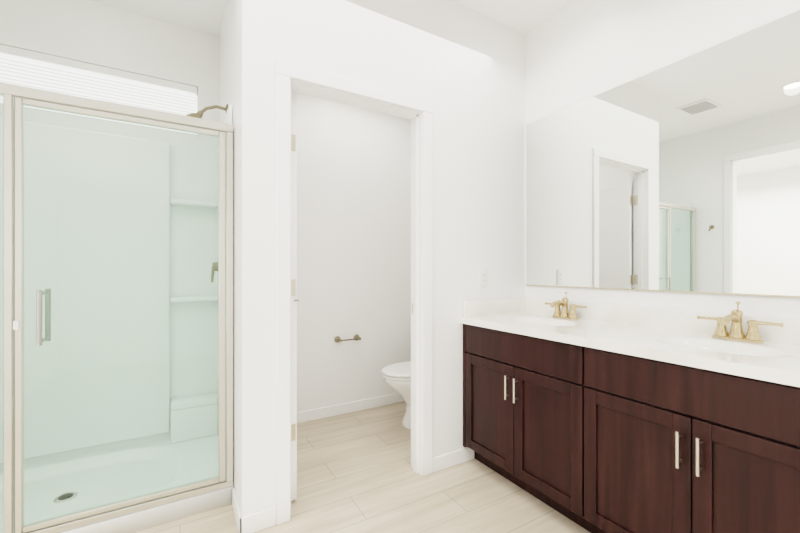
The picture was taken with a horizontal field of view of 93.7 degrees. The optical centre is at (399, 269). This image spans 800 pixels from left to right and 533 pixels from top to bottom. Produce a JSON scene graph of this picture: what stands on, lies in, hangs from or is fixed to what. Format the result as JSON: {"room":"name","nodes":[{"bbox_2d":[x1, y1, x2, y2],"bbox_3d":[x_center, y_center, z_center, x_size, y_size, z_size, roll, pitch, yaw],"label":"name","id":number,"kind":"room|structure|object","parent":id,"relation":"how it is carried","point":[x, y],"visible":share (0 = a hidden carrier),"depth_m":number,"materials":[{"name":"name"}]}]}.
{"room":"bathroom","nodes":[
{"label":"bathroom","id":0,"kind":"room"},
{"bbox_2d":[0,0,410,411],"bbox_3d":[-1.186,-0.225,2.753,3.400,2.830,0.110,0,0,-30],"label":"wall","id":1,"kind":"structure","parent":0,"point":[353,220],"depth_m":3.04,"materials":[{"name":"white paint"}]},
{"bbox_2d":[0,44,197,136],"bbox_3d":[-1.882,-1.085,2.375,1.657,0.950,0.158,0,0,-30],"label":"window unit","id":2,"kind":"structure","parent":1,"relation":"in","point":[32,69],"depth_m":2.31,"materials":[{"name":"white plastic"}]},
{"bbox_2d":[334,334,360,342],"bbox_3d":[-0.423,0.570,3.093,0.222,0.051,0.074,0,0,-30],"label":"toilet paper holder","id":3,"kind":"object","parent":1,"relation":"attached to","point":[337,339],"visible":1,"depth_m":3.07,"materials":[{"name":"brown metal"}]},
{"bbox_2d":[297,393,403,422],"bbox_3d":[-0.418,1.147,3.133,1.690,0.085,0.012,0,0,-30],"label":"baseboard","id":4,"kind":"structure","parent":1,"relation":"attached to","point":[314,414],"depth_m":3.12,"materials":[{"name":"white paint"}]},
{"bbox_2d":[220,0,238,502],"bbox_3d":[-0.957,-0.225,2.244,0.140,2.830,1.000,0,0,-30],"label":"wall","id":5,"kind":"structure","parent":0,"point":[229,63],"depth_m":1.91,"materials":[{"name":"white paint"}]},
{"bbox_2d":[232,488,244,532],"bbox_3d":[-0.777,1.147,1.786,0.012,0.085,0.272,0,0,-30],"label":"baseboard","id":6,"kind":"structure","parent":5,"relation":"attached to","point":[240,521],"depth_m":1.72,"materials":[{"name":"white paint"}]},
{"bbox_2d":[91,0,573,36],"bbox_3d":[-1.429,-1.690,0.263,6.800,0.100,5.600,0,0,-30],"label":"ceiling","id":7,"kind":"structure","parent":0,"point":[521,16],"depth_m":2.37,"materials":[{"name":"white paint"}]},
{"bbox_2d":[135,401,589,532],"bbox_3d":[-1.429,1.240,0.263,6.800,0.100,5.600,0,0,-30],"label":"floor","id":8,"kind":"structure","parent":0,"point":[356,473],"depth_m":1.99,"materials":[{"name":"tile"}]},
{"bbox_2d":[0,82,233,532],"bbox_3d":[-1.674,0.115,1.887,1.454,2.150,0.884,0,0,-30],"label":"shower enclosure","id":9,"kind":"object","parent":8,"relation":"on","point":[116,332],"visible":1,"depth_m":2.15,"materials":[{"name":"glass"}]},
{"bbox_2d":[382,361,410,428],"bbox_3d":[0.208,0.797,2.951,0.754,0.785,0.450,0,0,-30],"label":"toilet","id":10,"kind":"object","parent":8,"relation":"on","point":[397,377],"visible":0.27,"depth_m":2.77,"materials":[{"name":"ceramic"}]},
{"bbox_2d":[461,320,799,532],"bbox_3d":[1.020,0.759,1.761,0.592,0.862,1.606,0,0,-30],"label":"bathroom vanity","id":11,"kind":"object","parent":8,"relation":"on","point":[599,418],"depth_m":1.46,"materials":[{"name":"brown wood"}]},
{"bbox_2d":[461,312,799,383],"bbox_3d":[1.032,0.309,1.760,0.573,0.038,1.620,0,0,-30],"label":"countertop","id":12,"kind":"structure","parent":11,"relation":"on","point":[759,357],"depth_m":1.55,"materials":[{"name":"white stone"}]},
{"bbox_2d":[544,292,587,320],"bbox_3d":[0.943,0.209,2.216,0.156,0.160,0.277,0,0,-30],"label":"faucet","id":13,"kind":"object","parent":12,"relation":"on","point":[564,314],"depth_m":2.22,"materials":[{"name":"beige metal"}]},
{"bbox_2d":[696,301,783,343],"bbox_3d":[1.349,0.209,1.524,0.156,0.160,0.277,0,0,-30],"label":"faucet","id":14,"kind":"object","parent":12,"relation":"on","point":[721,335],"depth_m":1.53,"materials":[{"name":"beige metal"}]},
{"bbox_2d":[239,0,524,516],"bbox_3d":[0.052,-0.225,2.193,1.830,2.830,0.110,0,0,-30],"label":"wall","id":15,"kind":"structure","parent":0,"point":[461,68],"depth_m":2.20,"materials":[{"name":"white paint"}]},
{"bbox_2d":[266,507,273,512],"bbox_3d":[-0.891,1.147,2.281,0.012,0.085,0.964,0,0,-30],"label":"baseboard","id":16,"kind":"structure","parent":15,"relation":"attached to","point":[269,510],"depth_m":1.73,"materials":[{"name":"white paint"}]},
{"bbox_2d":[291,93,301,500],"bbox_3d":[-0.722,0.138,2.217,0.135,2.080,0.776,0,0,-30],"label":"door","id":17,"kind":"structure","parent":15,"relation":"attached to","point":[294,300],"depth_m":1.92,"materials":[{"name":"white paint"}]},
{"bbox_2d":[276,60,432,524],"bbox_3d":[-0.227,0.105,2.029,0.888,2.170,0.142,0,0,-30],"label":"door frame","id":18,"kind":"structure","parent":15,"relation":"attached to","point":[290,77],"depth_m":2.03,"materials":[{"name":"white paint"}]},
{"bbox_2d":[433,447,473,472],"bbox_3d":[0.327,1.147,2.284,0.325,0.085,0.012,0,0,-30],"label":"baseboard","id":19,"kind":"structure","parent":15,"relation":"attached to","point":[450,459],"depth_m":2.27,"materials":[{"name":"white paint"}]},
{"bbox_2d":[479,269,487,286],"bbox_3d":[0.535,0.050,2.407,0.072,0.116,0.008,0,0,-30],"label":"electrical outlet plate","id":20,"kind":"object","parent":15,"relation":"attached to","point":[483,277],"visible":1,"depth_m":2.40,"materials":[{"name":"plastic"}]},
{"bbox_2d":[463,297,524,315],"bbox_3d":[0.625,0.240,2.449,0.538,0.101,0.019,0,0,-30],"label":"backsplash","id":21,"kind":"structure","parent":15,"relation":"attached to","point":[470,307],"depth_m":2.42,"materials":[{"name":"white stone"}]},
{"bbox_2d":[525,0,799,318],"bbox_3d":[1.499,-0.225,1.645,0.110,2.830,4.740,0,0,-30],"label":"wall","id":22,"kind":"structure","parent":0,"point":[577,51],"depth_m":2.02,"materials":[{"name":"white paint"}]},
{"bbox_2d":[525,297,799,343],"bbox_3d":[1.271,0.240,1.900,0.019,0.101,1.620,0,0,-30],"label":"backsplash","id":23,"kind":"structure","parent":22,"relation":"attached to","point":[779,330],"depth_m":1.77,"materials":[{"name":"white stone"}]},
{"bbox_2d":[526,10,799,297],"bbox_3d":[1.322,-0.448,1.826,0.008,1.110,1.772,0,0,-30],"label":"mirror","id":24,"kind":"object","parent":22,"relation":"attached to","point":[682,175],"visible":1,"depth_m":1.78,"materials":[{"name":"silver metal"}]}
]}

